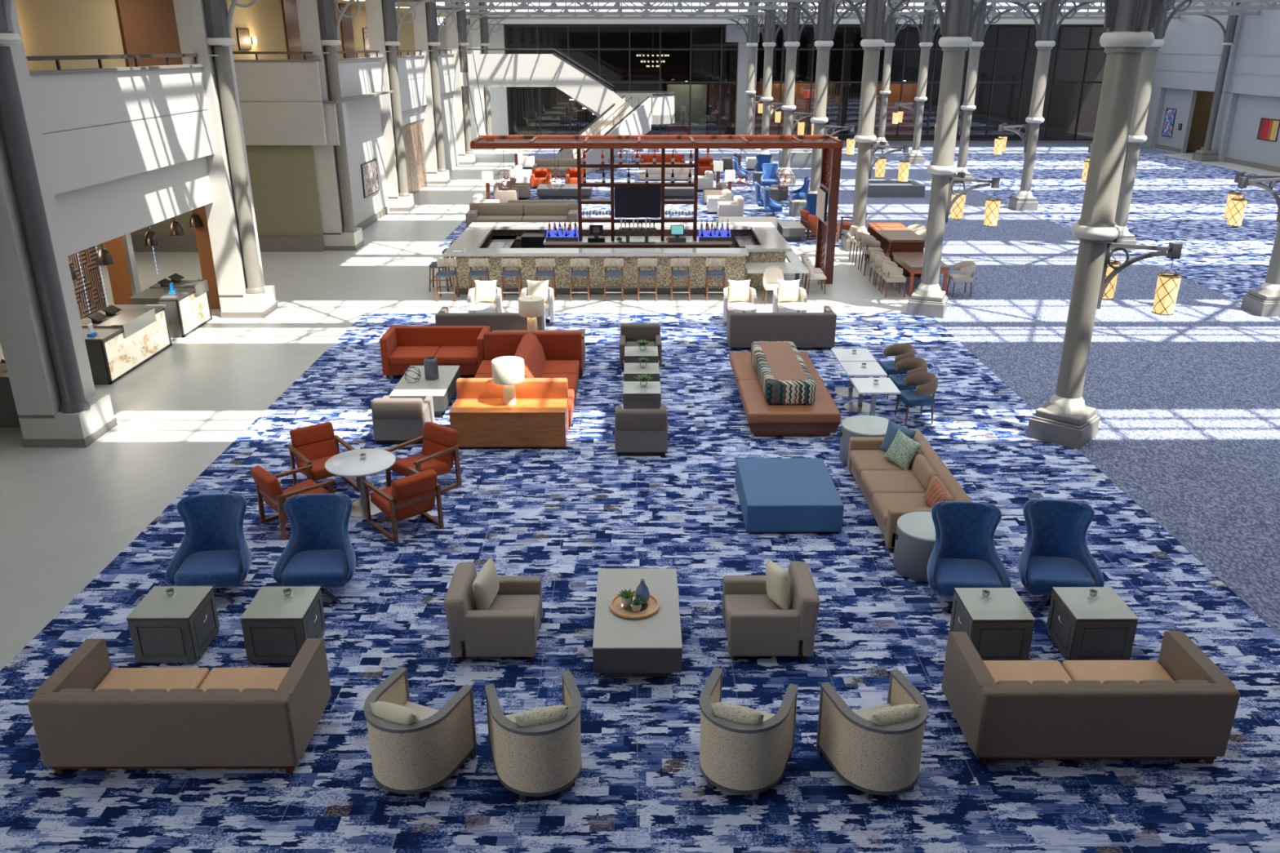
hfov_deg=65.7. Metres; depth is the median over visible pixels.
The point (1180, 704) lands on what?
sofa
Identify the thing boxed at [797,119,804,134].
lantern
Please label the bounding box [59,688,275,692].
cushion
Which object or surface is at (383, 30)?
wall pillar
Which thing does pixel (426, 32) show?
wall pillar
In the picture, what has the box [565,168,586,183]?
armchair
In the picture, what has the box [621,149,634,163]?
round table
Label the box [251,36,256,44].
wall sconce
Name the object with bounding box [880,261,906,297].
chair
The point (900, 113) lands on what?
lantern
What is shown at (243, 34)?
framed picture
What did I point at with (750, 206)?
carpet
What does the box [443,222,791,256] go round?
countertop
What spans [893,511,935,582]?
table
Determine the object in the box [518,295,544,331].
table lamp
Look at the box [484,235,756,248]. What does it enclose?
countertop
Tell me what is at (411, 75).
parapet
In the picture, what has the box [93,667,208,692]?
seat cushion
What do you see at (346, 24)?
door
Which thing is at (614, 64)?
window
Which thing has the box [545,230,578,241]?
display stand
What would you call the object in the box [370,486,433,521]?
seat cushion
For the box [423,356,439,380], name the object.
vase
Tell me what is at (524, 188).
armchair
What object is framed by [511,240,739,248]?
countertop
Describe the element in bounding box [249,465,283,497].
cushion
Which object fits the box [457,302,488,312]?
round table
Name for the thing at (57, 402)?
wall pillar
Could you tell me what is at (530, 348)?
seat
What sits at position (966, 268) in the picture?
chair
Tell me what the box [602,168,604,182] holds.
bottle
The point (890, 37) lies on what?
column
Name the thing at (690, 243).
bar
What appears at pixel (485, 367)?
seat cushion
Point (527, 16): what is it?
roof truss
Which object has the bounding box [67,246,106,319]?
decorative panel
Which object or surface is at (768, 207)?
seat cushion
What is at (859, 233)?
chair
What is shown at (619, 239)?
fruit bowl
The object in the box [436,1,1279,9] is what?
ceiling
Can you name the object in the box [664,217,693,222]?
shelf
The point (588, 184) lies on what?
shelf
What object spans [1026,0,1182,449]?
column
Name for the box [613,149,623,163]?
cafe chair
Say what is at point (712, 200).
armchair
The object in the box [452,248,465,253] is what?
caddy
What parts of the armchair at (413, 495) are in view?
frame, rail, frame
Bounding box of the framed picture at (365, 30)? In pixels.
[362,27,369,55]
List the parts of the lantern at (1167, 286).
lamp shade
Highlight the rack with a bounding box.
[698,230,731,241]
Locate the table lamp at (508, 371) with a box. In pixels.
[491,355,524,405]
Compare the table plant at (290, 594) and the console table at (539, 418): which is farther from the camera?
the console table at (539, 418)
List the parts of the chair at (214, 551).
leg, leg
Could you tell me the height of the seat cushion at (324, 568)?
0.220 m
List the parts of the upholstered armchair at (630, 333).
armrest, backrest, panel, armrest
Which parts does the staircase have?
handrail, flight handrail, handrail, handrail, flight handrail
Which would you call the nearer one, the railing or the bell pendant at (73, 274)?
the bell pendant at (73, 274)
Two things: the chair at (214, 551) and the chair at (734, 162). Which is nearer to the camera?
the chair at (214, 551)
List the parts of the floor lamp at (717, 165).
post, lamp shade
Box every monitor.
[87,311,107,322]
[102,304,121,315]
[157,278,173,287]
[168,273,184,281]
[589,224,603,235]
[670,224,684,235]
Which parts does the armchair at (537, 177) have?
armrest, backrest, armrest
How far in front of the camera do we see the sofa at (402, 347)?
19.66 m
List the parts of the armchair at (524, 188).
backrest, armrest, armrest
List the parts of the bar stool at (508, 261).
leg, leg, seat, backrest, leg, leg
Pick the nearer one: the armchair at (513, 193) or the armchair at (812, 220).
the armchair at (812, 220)
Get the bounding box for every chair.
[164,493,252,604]
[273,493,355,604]
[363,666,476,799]
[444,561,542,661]
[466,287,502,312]
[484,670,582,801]
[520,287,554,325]
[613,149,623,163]
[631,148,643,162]
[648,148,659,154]
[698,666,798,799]
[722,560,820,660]
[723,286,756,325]
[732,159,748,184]
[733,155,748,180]
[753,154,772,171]
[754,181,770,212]
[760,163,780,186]
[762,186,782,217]
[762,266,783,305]
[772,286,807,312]
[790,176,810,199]
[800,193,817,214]
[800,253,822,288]
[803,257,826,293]
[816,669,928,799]
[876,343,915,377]
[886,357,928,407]
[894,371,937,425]
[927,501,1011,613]
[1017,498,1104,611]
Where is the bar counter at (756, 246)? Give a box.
[443,222,808,294]
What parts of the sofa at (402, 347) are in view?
armrest, seat frame, backrest, armrest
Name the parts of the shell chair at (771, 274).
seat, backrest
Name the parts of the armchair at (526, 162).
armrest, armrest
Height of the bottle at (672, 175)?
0.374 m
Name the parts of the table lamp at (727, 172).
post, lamp shade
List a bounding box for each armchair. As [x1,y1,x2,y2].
[249,464,335,540]
[288,422,359,491]
[361,466,444,543]
[371,395,434,444]
[384,422,462,493]
[471,193,499,202]
[493,182,518,202]
[506,177,530,199]
[508,168,530,182]
[513,164,531,175]
[517,151,534,168]
[530,168,551,188]
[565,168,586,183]
[614,405,667,456]
[619,323,662,370]
[691,170,713,191]
[697,157,714,175]
[702,182,726,204]
[706,189,732,213]
[716,195,743,217]
[721,152,740,170]
[745,152,764,170]
[800,208,817,237]
[806,213,839,242]
[839,211,866,238]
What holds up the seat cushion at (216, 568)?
on the chair at (214, 551)
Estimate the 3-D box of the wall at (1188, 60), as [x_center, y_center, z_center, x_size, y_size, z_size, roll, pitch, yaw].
[33.148,-10.555,31.977,0.630,9.000,75.000,0,21,0]
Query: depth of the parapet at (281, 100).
29.81 m
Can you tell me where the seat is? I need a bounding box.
[474,333,579,426]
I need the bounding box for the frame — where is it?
[450,0,843,284]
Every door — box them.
[115,0,182,66]
[280,0,302,59]
[337,3,355,57]
[403,124,411,193]
[406,119,426,194]
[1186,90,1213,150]
[1202,111,1210,146]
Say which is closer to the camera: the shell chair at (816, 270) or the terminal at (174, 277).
the terminal at (174, 277)
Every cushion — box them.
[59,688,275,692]
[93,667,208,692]
[173,549,252,588]
[198,667,289,692]
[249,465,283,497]
[281,549,349,587]
[283,479,328,519]
[289,422,334,447]
[297,454,335,480]
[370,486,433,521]
[389,346,439,364]
[390,454,450,476]
[391,469,437,500]
[403,701,439,719]
[422,422,457,447]
[434,346,477,364]
[474,373,492,377]
[475,215,523,222]
[475,301,497,312]
[475,360,492,373]
[475,595,540,629]
[478,204,523,215]
[504,704,563,722]
[521,215,568,222]
[523,204,568,215]
[533,177,546,186]
[537,159,558,166]
[537,166,558,171]
[541,373,577,391]
[542,360,579,377]
[544,301,550,317]
[557,166,577,171]
[558,159,577,166]
[568,177,582,183]
[568,388,574,412]
[625,341,655,346]
[644,155,661,161]
[644,161,661,163]
[665,155,681,161]
[665,161,681,163]
[698,165,711,174]
[724,594,782,627]
[727,301,752,312]
[757,201,764,206]
[757,710,774,721]
[762,178,778,185]
[764,204,782,212]
[777,301,802,312]
[790,193,804,199]
[800,208,809,219]
[807,213,817,224]
[841,222,852,230]
[849,449,912,476]
[853,703,891,720]
[860,470,926,499]
[871,493,929,525]
[909,449,921,467]
[911,453,936,490]
[927,475,953,501]
[933,558,1002,597]
[982,660,1071,684]
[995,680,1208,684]
[1017,555,1095,595]
[1062,660,1174,684]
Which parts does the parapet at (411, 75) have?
handrail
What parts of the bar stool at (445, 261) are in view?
leg, leg, seat, backrest, leg, leg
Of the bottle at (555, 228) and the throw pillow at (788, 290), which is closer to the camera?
the throw pillow at (788, 290)
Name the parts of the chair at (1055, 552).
leg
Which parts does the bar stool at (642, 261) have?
leg, seat, backrest, leg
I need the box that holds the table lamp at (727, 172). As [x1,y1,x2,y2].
[724,169,735,191]
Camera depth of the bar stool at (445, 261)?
25.48 m
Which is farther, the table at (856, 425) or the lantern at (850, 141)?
the lantern at (850, 141)
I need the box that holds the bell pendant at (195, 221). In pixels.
[189,208,203,227]
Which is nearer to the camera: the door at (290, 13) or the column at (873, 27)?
the column at (873, 27)
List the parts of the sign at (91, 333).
sign panel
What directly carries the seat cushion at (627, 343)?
on the upholstered armchair at (630, 333)
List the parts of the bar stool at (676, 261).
leg, leg, backrest, seat, leg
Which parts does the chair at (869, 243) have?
leg, leg, seat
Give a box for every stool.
[429,253,452,291]
[435,257,459,301]
[442,248,448,270]
[449,240,455,266]
[467,257,489,290]
[501,257,522,301]
[535,257,556,301]
[569,257,591,301]
[604,257,623,301]
[637,257,657,301]
[670,257,690,301]
[704,257,725,301]
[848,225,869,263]
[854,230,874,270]
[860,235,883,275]
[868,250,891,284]
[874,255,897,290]
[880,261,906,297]
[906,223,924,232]
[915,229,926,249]
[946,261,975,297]
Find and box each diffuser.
[492,355,524,365]
[518,295,543,301]
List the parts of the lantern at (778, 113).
lamp shade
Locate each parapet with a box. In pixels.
[26,53,214,195]
[232,51,327,145]
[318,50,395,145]
[396,49,426,111]
[437,48,456,93]
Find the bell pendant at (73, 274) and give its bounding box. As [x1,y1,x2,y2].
[69,264,77,279]
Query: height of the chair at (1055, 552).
1.109 m
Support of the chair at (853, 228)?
on the floor at (66, 513)
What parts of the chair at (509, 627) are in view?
panel, backrest, leg, armrest, seat frame, armrest, leg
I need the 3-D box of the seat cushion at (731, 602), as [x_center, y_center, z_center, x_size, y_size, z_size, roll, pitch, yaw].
[1.272,2.016,10.751,0.680,0.150,0.570,0,21,0]
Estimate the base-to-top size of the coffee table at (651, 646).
0.434 m
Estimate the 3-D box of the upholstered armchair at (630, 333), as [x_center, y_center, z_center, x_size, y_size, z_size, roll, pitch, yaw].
[0.011,-1.627,20.176,0.840,0.760,0.880,0,21,0]
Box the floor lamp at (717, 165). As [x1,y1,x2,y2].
[713,160,723,186]
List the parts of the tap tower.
tower rail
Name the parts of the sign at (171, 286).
sign panel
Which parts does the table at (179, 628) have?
panel, glass, door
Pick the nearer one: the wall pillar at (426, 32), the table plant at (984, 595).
the table plant at (984, 595)
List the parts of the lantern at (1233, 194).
lamp shade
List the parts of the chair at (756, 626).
leg, armrest, seat frame, armrest, leg, backrest, panel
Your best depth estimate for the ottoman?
13.36 m
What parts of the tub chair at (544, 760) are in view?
post, leg, rail, rail, post, leg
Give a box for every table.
[125,586,219,662]
[240,586,325,663]
[324,448,395,517]
[389,365,460,416]
[448,377,568,448]
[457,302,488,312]
[511,302,518,310]
[537,183,592,199]
[592,568,682,676]
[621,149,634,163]
[622,363,660,381]
[622,381,662,408]
[623,346,658,363]
[626,168,645,182]
[664,186,693,199]
[728,302,759,312]
[752,171,763,185]
[761,186,779,202]
[771,184,788,199]
[777,221,805,240]
[782,302,813,312]
[788,199,806,217]
[831,348,876,397]
[839,361,887,413]
[839,415,888,465]
[849,377,901,416]
[865,222,925,278]
[891,252,950,295]
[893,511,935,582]
[949,587,1035,660]
[1045,586,1138,660]
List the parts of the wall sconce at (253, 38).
lamp shade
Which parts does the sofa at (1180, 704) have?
armrest, leg, rail, backrest, armrest, leg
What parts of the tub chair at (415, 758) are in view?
post, rail, leg, rail, post, leg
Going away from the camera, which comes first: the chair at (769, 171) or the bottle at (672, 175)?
the bottle at (672, 175)
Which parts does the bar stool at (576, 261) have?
leg, leg, backrest, seat, leg, leg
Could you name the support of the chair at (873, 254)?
on the floor at (66, 513)
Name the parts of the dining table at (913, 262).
leg, leg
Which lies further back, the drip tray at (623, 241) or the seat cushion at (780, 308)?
the drip tray at (623, 241)
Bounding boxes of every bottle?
[554,223,556,235]
[567,223,569,235]
[582,149,586,163]
[582,168,586,182]
[600,149,604,163]
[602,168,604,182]
[618,149,622,163]
[626,168,630,182]
[635,149,639,163]
[645,168,648,182]
[653,149,656,163]
[671,149,674,163]
[671,168,674,182]
[688,149,692,163]
[688,168,691,182]
[715,219,718,230]
[720,223,722,234]
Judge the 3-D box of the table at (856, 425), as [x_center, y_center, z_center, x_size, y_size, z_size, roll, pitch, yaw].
[3.556,0.251,15.503,0.859,0.600,0.848,0,21,0]
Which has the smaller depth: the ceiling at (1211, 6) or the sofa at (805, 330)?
the sofa at (805, 330)
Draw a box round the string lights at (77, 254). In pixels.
[77,253,90,312]
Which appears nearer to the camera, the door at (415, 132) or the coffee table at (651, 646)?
the coffee table at (651, 646)
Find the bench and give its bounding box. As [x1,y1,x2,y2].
[728,341,840,435]
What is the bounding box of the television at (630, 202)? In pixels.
[613,186,661,217]
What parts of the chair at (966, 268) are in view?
leg, leg, seat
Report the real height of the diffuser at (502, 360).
0.001 m
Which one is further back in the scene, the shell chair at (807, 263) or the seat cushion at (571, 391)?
the shell chair at (807, 263)
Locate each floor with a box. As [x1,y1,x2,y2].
[0,140,1279,671]
[527,141,1279,634]
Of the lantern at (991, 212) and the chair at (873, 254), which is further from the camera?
the chair at (873, 254)
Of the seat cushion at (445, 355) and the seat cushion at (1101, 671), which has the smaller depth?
the seat cushion at (1101, 671)
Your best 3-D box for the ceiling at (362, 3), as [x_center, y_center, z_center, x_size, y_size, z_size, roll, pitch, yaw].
[-11.799,-14.785,33.371,3.900,0.100,67.000,0,21,0]
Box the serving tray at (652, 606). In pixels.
[609,591,659,618]
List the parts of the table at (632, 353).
glass, panel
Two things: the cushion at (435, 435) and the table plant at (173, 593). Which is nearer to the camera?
the table plant at (173, 593)
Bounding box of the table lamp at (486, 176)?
[481,171,493,199]
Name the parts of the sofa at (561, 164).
armrest, backrest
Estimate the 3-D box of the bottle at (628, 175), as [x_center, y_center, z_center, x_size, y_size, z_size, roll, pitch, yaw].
[-0.316,-7.001,27.689,0.086,0.374,0.086,0,21,0]
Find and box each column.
[726,1,772,150]
[739,2,800,163]
[760,2,817,183]
[782,0,865,199]
[840,0,910,251]
[872,2,917,149]
[894,2,940,164]
[906,0,999,318]
[952,2,1013,183]
[997,0,1095,210]
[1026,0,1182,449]
[1088,0,1192,250]
[1191,2,1240,161]
[1234,171,1279,316]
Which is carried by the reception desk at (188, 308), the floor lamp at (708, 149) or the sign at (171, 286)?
the sign at (171, 286)
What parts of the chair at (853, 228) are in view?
leg, leg, seat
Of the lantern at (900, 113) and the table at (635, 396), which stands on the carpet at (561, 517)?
the table at (635, 396)
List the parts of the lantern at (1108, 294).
lamp shade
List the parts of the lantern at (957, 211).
lamp shade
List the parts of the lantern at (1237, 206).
lamp shade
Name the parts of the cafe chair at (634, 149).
seat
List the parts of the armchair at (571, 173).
armrest, backrest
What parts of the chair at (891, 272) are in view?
leg, seat, leg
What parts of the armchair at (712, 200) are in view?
armrest, armrest, backrest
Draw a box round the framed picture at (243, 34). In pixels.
[236,27,251,49]
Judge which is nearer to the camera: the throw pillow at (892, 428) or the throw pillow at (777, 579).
the throw pillow at (777, 579)
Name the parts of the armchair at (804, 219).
frame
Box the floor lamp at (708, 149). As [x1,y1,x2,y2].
[706,148,709,157]
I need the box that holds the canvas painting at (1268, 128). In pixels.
[1256,117,1279,142]
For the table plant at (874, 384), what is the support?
on the square table at (863, 385)
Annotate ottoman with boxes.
[734,457,844,533]
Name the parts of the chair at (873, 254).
seat, leg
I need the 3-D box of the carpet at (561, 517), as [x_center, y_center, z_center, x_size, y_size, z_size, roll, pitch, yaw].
[0.201,1.821,12.267,13.770,0.012,25.600,0,21,0]
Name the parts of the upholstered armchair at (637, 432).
armrest, backrest, panel, armrest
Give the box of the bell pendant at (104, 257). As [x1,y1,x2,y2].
[96,243,114,265]
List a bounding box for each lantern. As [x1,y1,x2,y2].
[757,101,763,113]
[774,106,781,122]
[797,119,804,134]
[811,123,813,134]
[845,135,855,155]
[875,155,886,177]
[892,110,898,124]
[897,106,903,122]
[897,156,910,182]
[949,182,966,219]
[982,188,1000,226]
[993,135,1004,155]
[998,129,1007,152]
[1080,158,1089,182]
[1102,247,1120,300]
[1151,258,1182,315]
[1223,182,1244,218]
[1226,189,1247,226]
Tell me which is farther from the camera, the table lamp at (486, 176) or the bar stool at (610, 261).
the table lamp at (486, 176)
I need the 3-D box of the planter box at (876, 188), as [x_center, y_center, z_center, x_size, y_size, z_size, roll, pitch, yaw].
[11.019,-10.459,43.592,2.500,0.500,1.900,0,21,0]
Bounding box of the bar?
[542,235,732,248]
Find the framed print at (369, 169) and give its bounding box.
[360,158,379,198]
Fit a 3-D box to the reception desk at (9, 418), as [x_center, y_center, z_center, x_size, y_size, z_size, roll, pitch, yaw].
[-10.723,-0.719,17.548,1.090,0.970,1.590,0,21,0]
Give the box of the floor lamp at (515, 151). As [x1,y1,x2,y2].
[511,148,519,165]
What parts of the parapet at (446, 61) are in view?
handrail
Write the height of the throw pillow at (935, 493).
0.470 m
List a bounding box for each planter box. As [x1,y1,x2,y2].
[778,149,812,168]
[866,180,925,197]
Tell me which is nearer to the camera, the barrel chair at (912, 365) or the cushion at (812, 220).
the barrel chair at (912, 365)
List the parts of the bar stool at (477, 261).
leg, leg, seat, backrest, leg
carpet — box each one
[0,312,1279,852]
[438,159,842,246]
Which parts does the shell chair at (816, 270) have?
backrest, seat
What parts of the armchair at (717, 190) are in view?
armrest, armrest, backrest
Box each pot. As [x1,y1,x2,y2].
[621,596,633,607]
[631,604,641,611]
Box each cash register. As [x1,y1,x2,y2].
[587,224,604,242]
[668,224,685,242]
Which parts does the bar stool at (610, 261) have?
leg, seat, backrest, leg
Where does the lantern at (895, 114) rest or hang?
hanging from the column at (926, 36)
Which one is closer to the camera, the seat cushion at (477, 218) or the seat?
the seat
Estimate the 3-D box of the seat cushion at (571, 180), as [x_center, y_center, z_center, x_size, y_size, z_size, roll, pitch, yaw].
[-2.940,-11.220,45.488,0.600,0.340,0.720,0,21,0]
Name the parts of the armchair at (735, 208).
armrest, armrest, backrest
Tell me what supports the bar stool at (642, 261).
on the floor at (66, 513)
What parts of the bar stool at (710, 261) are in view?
leg, leg, backrest, seat, leg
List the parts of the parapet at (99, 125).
rail post, rail post, handrail, rail post, rail post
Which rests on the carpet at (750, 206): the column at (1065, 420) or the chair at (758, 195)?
the chair at (758, 195)
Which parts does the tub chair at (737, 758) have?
leg, post, rail, rail, leg, post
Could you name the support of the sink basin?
in the bar counter at (756, 246)
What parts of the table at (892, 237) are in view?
panel, panel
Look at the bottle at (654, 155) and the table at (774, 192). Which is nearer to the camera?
the bottle at (654, 155)
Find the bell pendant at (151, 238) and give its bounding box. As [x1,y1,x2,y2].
[143,226,159,245]
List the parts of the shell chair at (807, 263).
backrest, seat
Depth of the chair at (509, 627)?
10.39 m
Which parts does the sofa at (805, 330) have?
armrest, armrest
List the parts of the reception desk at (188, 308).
frame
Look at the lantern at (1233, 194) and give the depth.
24.34 m
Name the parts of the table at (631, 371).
panel, glass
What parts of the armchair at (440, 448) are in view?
frame, frame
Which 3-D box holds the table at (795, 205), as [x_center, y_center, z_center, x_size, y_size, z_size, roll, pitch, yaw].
[6.093,-8.383,38.047,0.700,0.572,0.644,0,21,0]
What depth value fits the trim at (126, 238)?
24.51 m
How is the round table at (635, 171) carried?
on the carpet at (750, 206)
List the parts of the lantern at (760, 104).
lamp shade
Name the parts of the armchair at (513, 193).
backrest, armrest, armrest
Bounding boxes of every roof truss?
[395,0,1279,2]
[466,1,1262,14]
[486,1,1180,18]
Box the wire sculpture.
[404,366,421,382]
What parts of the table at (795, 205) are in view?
door, glass, panel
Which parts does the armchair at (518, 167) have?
backrest, armrest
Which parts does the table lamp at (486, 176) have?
lamp shade, post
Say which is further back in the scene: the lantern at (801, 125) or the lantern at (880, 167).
the lantern at (801, 125)
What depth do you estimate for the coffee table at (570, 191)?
42.12 m
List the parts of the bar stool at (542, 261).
seat, backrest, leg, leg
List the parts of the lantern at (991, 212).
lamp shade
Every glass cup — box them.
[165,587,174,595]
[283,588,291,596]
[982,589,990,597]
[1088,590,1097,596]
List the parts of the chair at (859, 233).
leg, seat, leg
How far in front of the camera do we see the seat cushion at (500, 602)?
10.78 m
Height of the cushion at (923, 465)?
0.278 m
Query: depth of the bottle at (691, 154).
27.49 m
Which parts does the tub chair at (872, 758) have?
leg, post, rail, leg, rail, post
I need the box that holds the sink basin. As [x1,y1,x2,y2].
[487,242,506,248]
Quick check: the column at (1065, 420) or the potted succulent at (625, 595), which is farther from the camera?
the column at (1065, 420)
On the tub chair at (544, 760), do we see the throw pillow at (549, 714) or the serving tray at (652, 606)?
the throw pillow at (549, 714)
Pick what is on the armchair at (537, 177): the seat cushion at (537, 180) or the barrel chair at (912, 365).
the seat cushion at (537, 180)
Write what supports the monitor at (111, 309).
on the terminal at (111, 309)
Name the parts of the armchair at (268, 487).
rail, frame, frame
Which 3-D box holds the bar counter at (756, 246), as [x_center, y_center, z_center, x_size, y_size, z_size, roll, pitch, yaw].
[-0.388,-4.718,27.750,9.350,1.130,5.200,0,21,0]
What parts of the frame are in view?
suspension rod, hanging rod, globe chandelier, shelf rail, bar canopy, canopy glass, globe chandelier, hanging rod, globe chandelier, hanging rod, lattice panel, lattice panel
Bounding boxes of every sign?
[86,323,97,336]
[168,282,176,293]
[1177,123,1182,129]
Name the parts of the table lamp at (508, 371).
lamp shade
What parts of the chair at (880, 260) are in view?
seat, leg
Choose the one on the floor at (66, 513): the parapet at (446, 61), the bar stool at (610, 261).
the bar stool at (610, 261)
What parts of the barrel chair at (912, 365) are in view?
seat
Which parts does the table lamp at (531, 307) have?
lamp shade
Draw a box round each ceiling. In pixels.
[334,0,469,16]
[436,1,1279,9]
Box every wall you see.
[13,0,415,71]
[54,155,213,256]
[94,145,324,255]
[102,205,221,309]
[346,90,458,226]
[443,18,1103,132]
[1140,2,1279,167]
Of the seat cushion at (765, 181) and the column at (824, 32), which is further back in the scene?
the seat cushion at (765, 181)
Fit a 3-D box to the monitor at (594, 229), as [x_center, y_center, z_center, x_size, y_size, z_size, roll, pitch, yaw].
[-1.235,-5.561,28.043,0.380,0.278,0.093,0,21,0]
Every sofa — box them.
[27,638,331,773]
[379,325,489,378]
[435,306,546,331]
[465,202,577,228]
[483,329,585,377]
[507,200,575,202]
[533,158,582,175]
[639,167,693,181]
[640,154,684,163]
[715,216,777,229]
[725,306,836,350]
[847,428,972,551]
[941,631,1239,764]
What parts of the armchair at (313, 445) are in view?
frame, frame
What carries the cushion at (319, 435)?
on the armchair at (313, 445)
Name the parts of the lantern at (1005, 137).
lamp shade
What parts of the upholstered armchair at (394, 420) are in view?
backrest, panel, armrest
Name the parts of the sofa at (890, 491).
armrest, armrest, backrest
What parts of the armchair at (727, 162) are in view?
armrest, armrest, backrest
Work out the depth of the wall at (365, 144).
36.72 m
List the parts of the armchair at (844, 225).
frame, frame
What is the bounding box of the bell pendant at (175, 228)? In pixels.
[168,217,184,235]
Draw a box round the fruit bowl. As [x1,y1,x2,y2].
[615,236,623,241]
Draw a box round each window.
[506,26,1108,138]
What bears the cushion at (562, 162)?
on the sofa at (561, 164)
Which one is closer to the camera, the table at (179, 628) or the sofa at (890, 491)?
the table at (179, 628)
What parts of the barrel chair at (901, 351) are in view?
seat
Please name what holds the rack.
on the bar
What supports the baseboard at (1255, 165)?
attached to the wall at (1188, 60)
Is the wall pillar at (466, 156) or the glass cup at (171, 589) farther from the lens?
the wall pillar at (466, 156)
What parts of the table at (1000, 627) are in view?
door, glass, panel, door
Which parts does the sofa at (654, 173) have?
backrest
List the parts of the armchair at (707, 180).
armrest, armrest, backrest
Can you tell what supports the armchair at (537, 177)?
on the carpet at (750, 206)
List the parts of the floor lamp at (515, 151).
lamp shade, post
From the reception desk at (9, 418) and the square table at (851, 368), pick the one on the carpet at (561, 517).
the square table at (851, 368)
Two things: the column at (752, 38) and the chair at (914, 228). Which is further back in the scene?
the column at (752, 38)
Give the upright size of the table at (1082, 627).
0.572 m
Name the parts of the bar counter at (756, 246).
foot rail, table leg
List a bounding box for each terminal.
[87,304,121,322]
[157,273,184,287]
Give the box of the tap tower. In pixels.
[619,218,656,242]
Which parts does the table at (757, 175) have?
door, panel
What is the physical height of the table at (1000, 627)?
0.572 m
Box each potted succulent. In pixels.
[617,589,635,607]
[629,597,643,611]
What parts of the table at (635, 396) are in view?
panel, glass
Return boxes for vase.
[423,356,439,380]
[635,578,649,604]
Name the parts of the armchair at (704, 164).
backrest, armrest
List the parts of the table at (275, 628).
door, panel, glass, door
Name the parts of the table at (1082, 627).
door, glass, panel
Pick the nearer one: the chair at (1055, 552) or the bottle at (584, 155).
the chair at (1055, 552)
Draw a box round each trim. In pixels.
[121,232,141,295]
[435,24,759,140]
[487,14,1104,23]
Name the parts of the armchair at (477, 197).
backrest, armrest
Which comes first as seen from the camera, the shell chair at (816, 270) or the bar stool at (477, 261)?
the bar stool at (477, 261)
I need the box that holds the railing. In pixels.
[520,131,579,135]
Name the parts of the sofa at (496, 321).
armrest, armrest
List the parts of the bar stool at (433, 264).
leg, leg, seat, leg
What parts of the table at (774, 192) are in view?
glass, panel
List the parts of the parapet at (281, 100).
handrail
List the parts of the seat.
seat frame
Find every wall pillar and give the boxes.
[0,0,117,447]
[173,0,278,318]
[296,0,364,250]
[364,0,432,211]
[411,1,475,184]
[444,1,499,164]
[469,1,516,150]
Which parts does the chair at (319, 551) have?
leg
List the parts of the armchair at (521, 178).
backrest, armrest, armrest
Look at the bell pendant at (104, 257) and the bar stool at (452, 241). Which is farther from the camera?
the bar stool at (452, 241)
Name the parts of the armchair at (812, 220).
frame, frame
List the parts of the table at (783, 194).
glass, panel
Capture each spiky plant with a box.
[634,373,653,386]
[635,338,651,350]
[636,357,648,367]
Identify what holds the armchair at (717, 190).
on the carpet at (750, 206)
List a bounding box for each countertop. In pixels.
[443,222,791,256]
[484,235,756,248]
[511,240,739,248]
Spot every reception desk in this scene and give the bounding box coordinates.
[0,360,20,427]
[80,304,172,384]
[128,279,212,337]
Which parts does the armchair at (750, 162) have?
armrest, armrest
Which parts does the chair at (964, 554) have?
leg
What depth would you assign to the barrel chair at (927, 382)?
17.03 m
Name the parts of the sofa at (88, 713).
leg, armrest, backrest, rail, leg, armrest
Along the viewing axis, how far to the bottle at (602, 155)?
27.48 m
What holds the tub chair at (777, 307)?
on the carpet at (561, 517)
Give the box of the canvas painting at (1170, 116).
[1161,107,1177,137]
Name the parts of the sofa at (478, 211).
armrest, backrest, armrest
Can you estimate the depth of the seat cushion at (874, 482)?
13.76 m
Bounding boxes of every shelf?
[580,163,610,167]
[580,182,610,186]
[581,199,610,204]
[581,217,610,222]
[613,163,662,167]
[613,182,661,186]
[664,182,694,186]
[664,199,693,204]
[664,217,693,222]
[665,163,694,167]
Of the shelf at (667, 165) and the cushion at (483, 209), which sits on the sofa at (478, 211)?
the cushion at (483, 209)
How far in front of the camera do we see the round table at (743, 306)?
22.04 m
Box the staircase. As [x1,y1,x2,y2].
[460,48,675,173]
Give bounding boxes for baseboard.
[133,206,387,251]
[1155,143,1279,172]
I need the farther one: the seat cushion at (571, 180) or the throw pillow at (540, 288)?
the seat cushion at (571, 180)
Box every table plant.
[164,587,176,597]
[282,587,292,598]
[359,453,367,460]
[872,379,879,385]
[979,589,991,599]
[1087,588,1097,599]
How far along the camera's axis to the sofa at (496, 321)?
20.97 m
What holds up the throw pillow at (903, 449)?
on the sofa at (890, 491)
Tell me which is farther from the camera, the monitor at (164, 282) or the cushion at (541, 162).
the cushion at (541, 162)
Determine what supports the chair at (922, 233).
on the floor at (1186, 402)
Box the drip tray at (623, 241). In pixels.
[619,240,655,242]
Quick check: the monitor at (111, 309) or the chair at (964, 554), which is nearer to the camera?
the chair at (964, 554)
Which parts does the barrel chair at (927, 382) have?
leg, leg, seat, leg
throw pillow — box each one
[368,701,421,724]
[472,555,499,610]
[475,280,496,302]
[514,705,568,726]
[526,280,549,302]
[710,702,764,724]
[728,280,750,302]
[765,558,790,609]
[777,279,799,302]
[868,704,921,724]
[879,418,916,451]
[883,429,922,470]
[923,477,951,507]

